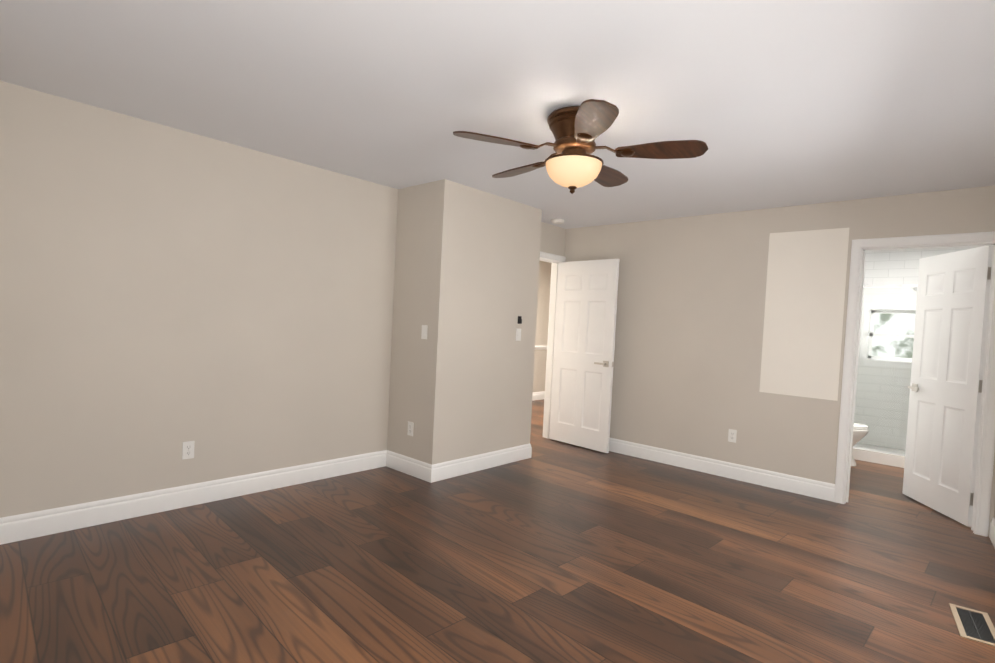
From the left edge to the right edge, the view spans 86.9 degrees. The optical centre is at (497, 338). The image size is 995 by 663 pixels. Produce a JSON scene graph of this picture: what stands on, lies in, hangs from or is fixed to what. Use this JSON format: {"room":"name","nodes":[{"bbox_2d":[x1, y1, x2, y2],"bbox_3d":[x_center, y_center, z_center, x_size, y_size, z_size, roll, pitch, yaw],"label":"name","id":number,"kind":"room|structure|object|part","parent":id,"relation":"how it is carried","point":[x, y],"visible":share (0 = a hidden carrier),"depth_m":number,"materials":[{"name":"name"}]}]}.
{"room":"empty bedroom","nodes":[
{"label":"empty bedroom","id":0,"kind":"room"},
{"bbox_2d":[0,81,397,517],"bbox_3d":[-1.944,-0.111,3.603,0.120,2.440,2.890,4,2,42],"label":"wall","id":1,"kind":"structure","parent":0,"point":[166,292],"depth_m":3.35,"materials":[{"name":"paint"}]},
{"bbox_2d":[182,441,194,459],"bbox_3d":[-2.043,0.735,3.471,0.008,0.115,0.070,4,2,42],"label":"outlet","id":2,"kind":"object","parent":1,"relation":"attached to","point":[188,450],"visible":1,"depth_m":3.47,"materials":[{"name":"white plastic"}]},
{"bbox_2d":[0,443,531,544],"bbox_3d":[-1.219,1.066,3.910,0.674,0.142,4.005,4,2,42],"label":"baseboard","id":3,"kind":"structure","parent":1,"relation":"attached to","point":[20,527],"depth_m":3.65,"materials":[{"name":"white wood"}]},
{"bbox_2d":[387,179,541,464],"bbox_3d":[-0.322,-0.072,4.939,0.730,2.440,1.270,4,2,42],"label":"wall","id":4,"kind":"structure","parent":0,"point":[466,275],"depth_m":4.51,"materials":[{"name":"paint"}]},
{"bbox_2d":[407,421,413,435],"bbox_3d":[-0.737,0.759,4.441,0.070,0.115,0.008,4,2,42],"label":"outlet","id":5,"kind":"object","parent":4,"relation":"attached to","point":[410,428],"visible":1,"depth_m":4.43,"materials":[{"name":"white plastic"}]},
{"bbox_2d":[421,325,427,338],"bbox_3d":[-0.605,-0.057,4.330,0.070,0.115,0.012,4,2,42],"label":"light switch","id":6,"kind":"object","parent":4,"relation":"attached to","point":[424,332],"visible":1,"depth_m":4.32,"materials":[{"name":"white plastic"}]},
{"bbox_2d":[516,328,520,340],"bbox_3d":[0.201,-0.042,4.964,0.012,0.115,0.070,4,2,42],"label":"light switch","id":7,"kind":"object","parent":4,"relation":"attached to","point":[518,334],"visible":1,"depth_m":4.96,"materials":[{"name":"white plastic"}]},
{"bbox_2d":[518,316,521,323],"bbox_3d":[0.211,-0.180,4.957,0.020,0.072,0.043,4,2,42],"label":"remote","id":8,"kind":"object","parent":4,"relation":"attached to","point":[519,320],"visible":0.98,"depth_m":4.95,"materials":[{"name":"black plastic"}]},
{"bbox_2d":[0,399,994,662],"bbox_3d":[0.892,1.275,4.460,7.600,0.100,9.800,4,2,42],"label":"floor","id":9,"kind":"structure","parent":0,"point":[554,551],"depth_m":2.75,"materials":[{"name":"brown wood"}]},
{"bbox_2d":[851,422,868,465],"bbox_3d":[3.566,0.923,5.685,0.752,0.792,0.448,4,2,42],"label":"toilet","id":10,"kind":"object","parent":9,"relation":"on","point":[860,431],"visible":0.19,"depth_m":5.42,"materials":[{"name":"ceramic"}]},
{"bbox_2d":[852,285,917,467],"bbox_3d":[4.728,0.360,5.731,2.356,2.028,0.858,4,2,42],"label":"shower enclosure","id":11,"kind":"object","parent":9,"relation":"on","point":[879,454],"visible":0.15,"depth_m":5.71,"materials":[{"name":"glass"}]},
{"bbox_2d":[949,603,994,646],"bbox_3d":[2.255,1.349,2.481,0.145,0.007,0.361,4,2,34],"label":"floor vent","id":12,"kind":"object","parent":9,"relation":"in","point":[974,625],"visible":1,"depth_m":2.48,"materials":[{"name":"metal"}]},
{"bbox_2d":[0,0,994,228],"bbox_3d":[1.017,-1.261,4.383,7.600,0.100,9.800,4,2,42],"label":"ceiling","id":13,"kind":"structure","parent":0,"point":[777,103],"depth_m":2.48,"materials":[{"name":"paint"}]},
{"bbox_2d":[551,219,563,223],"bbox_3d":[0.639,-1.248,5.576,0.136,0.036,0.136,4,2,42],"label":"smoke detector","id":14,"kind":"object","parent":13,"relation":"attached to","point":[557,221],"visible":1,"depth_m":5.53,"materials":[{"name":"white plastic"}]},
{"bbox_2d":[453,99,707,193],"bbox_3d":[0.409,-0.984,2.838,1.264,0.418,1.261,4,2,42],"label":"ceiling fan","id":15,"kind":"object","parent":13,"relation":"attached to","point":[572,164],"visible":1,"depth_m":2.69,"materials":[{"name":"brown wood"}]},
{"bbox_3d":[0.403,-0.876,2.801,0.300,0.132,0.300,4,2,42],"label":"lamp shade","id":16,"kind":"part","parent":15,"relation":"part of","materials":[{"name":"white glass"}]},
{"bbox_2d":[533,260,551,391],"bbox_3d":[-0.223,-0.166,8.191,0.120,2.440,5.400,4,2,42],"label":"wall","id":17,"kind":"structure","parent":0,"point":[542,321],"depth_m":9.20,"materials":[{"name":"paint"}]},
{"bbox_2d":[532,391,544,400],"bbox_3d":[-0.007,0.989,8.425,0.015,0.142,4.340,4,2,42],"label":"baseboard","id":18,"kind":"structure","parent":17,"relation":"attached to","point":[538,395],"depth_m":9.20,"materials":[{"name":"white wood"}]},
{"bbox_2d":[535,346,546,349],"bbox_3d":[0.038,0.141,8.396,0.026,0.072,4.340,4,2,42],"label":"trim","id":19,"kind":"structure","parent":17,"relation":"attached to","point":[540,347],"depth_m":9.16,"materials":[{"name":"white wood"}]},
{"bbox_2d":[540,222,565,256],"bbox_3d":[0.413,-0.063,5.845,0.120,2.440,1.060,4,2,42],"label":"wall","id":20,"kind":"structure","parent":0,"point":[552,239],"depth_m":5.89,"materials":[{"name":"paint"}]},
{"bbox_2d":[539,251,565,438],"bbox_3d":[0.365,0.096,5.806,0.159,2.121,0.952,4,2,42],"label":"door frame","id":21,"kind":"structure","parent":20,"relation":"attached to","point":[554,259],"depth_m":6.11,"materials":[{"name":"white wood"}]},
{"bbox_2d":[549,259,619,452],"bbox_3d":[0.923,0.158,5.770,0.139,2.030,0.827,1,2,-43],"label":"hall door","id":22,"kind":"structure","parent":21,"relation":"attached to","point":[584,341],"depth_m":5.72,"materials":[{"name":"white wood"}]},
{"bbox_2d":[565,186,994,535],"bbox_3d":[2.410,0.072,4.666,4.670,2.440,0.122,4,2,42],"label":"wall","id":23,"kind":"structure","parent":0,"point":[691,296],"depth_m":4.73,"materials":[{"name":"paint"}]},
{"bbox_2d":[609,438,834,501],"bbox_3d":[1.713,1.172,5.192,2.780,0.142,0.015,4,2,42],"label":"baseboard","id":24,"kind":"structure","parent":23,"relation":"attached to","point":[794,484],"depth_m":4.81,"materials":[{"name":"white wood"}]},
{"bbox_2d":[728,429,736,442],"bbox_3d":[2.149,0.886,4.806,0.070,0.115,0.008,4,2,42],"label":"outlet","id":25,"kind":"object","parent":23,"relation":"attached to","point":[732,433],"visible":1,"depth_m":4.80,"materials":[{"name":"white plastic"}]},
{"bbox_2d":[834,231,994,536],"bbox_3d":[3.168,0.290,3.976,0.918,2.121,0.159,4,2,42],"label":"door frame","id":26,"kind":"structure","parent":23,"relation":"attached to","point":[983,473],"depth_m":3.93,"materials":[{"name":"white wood"}]},
{"bbox_2d":[902,246,992,526],"bbox_3d":[3.523,0.336,4.132,0.139,2.030,0.791,3,2,8],"label":"bathroom door","id":27,"kind":"structure","parent":23,"relation":"in","point":[950,330],"depth_m":4.08,"materials":[{"name":"white wood"}]},
{"bbox_2d":[989,517,994,547],"bbox_3d":[1.756,1.288,1.442,0.015,0.142,5.530,4,2,37],"label":"baseboard","id":28,"kind":"structure","parent":23,"relation":"attached to","point":[992,531],"depth_m":3.56,"materials":[{"name":"white wood"}]},
{"bbox_2d":[854,246,981,449],"bbox_3d":[5.075,0.160,6.096,2.580,2.440,0.120,4,2,42],"label":"wall","id":29,"kind":"structure","parent":0,"point":[893,267],"depth_m":6.34,"materials":[{"name":"tile"}]},
{"bbox_2d":[860,304,915,368],"bbox_3d":[4.839,-0.036,6.290,0.782,0.756,0.156,4,2,42],"label":"bathroom window","id":30,"kind":"structure","parent":29,"relation":"in","point":[889,326],"depth_m":6.38,"materials":[{"name":"white glass"}]}
]}

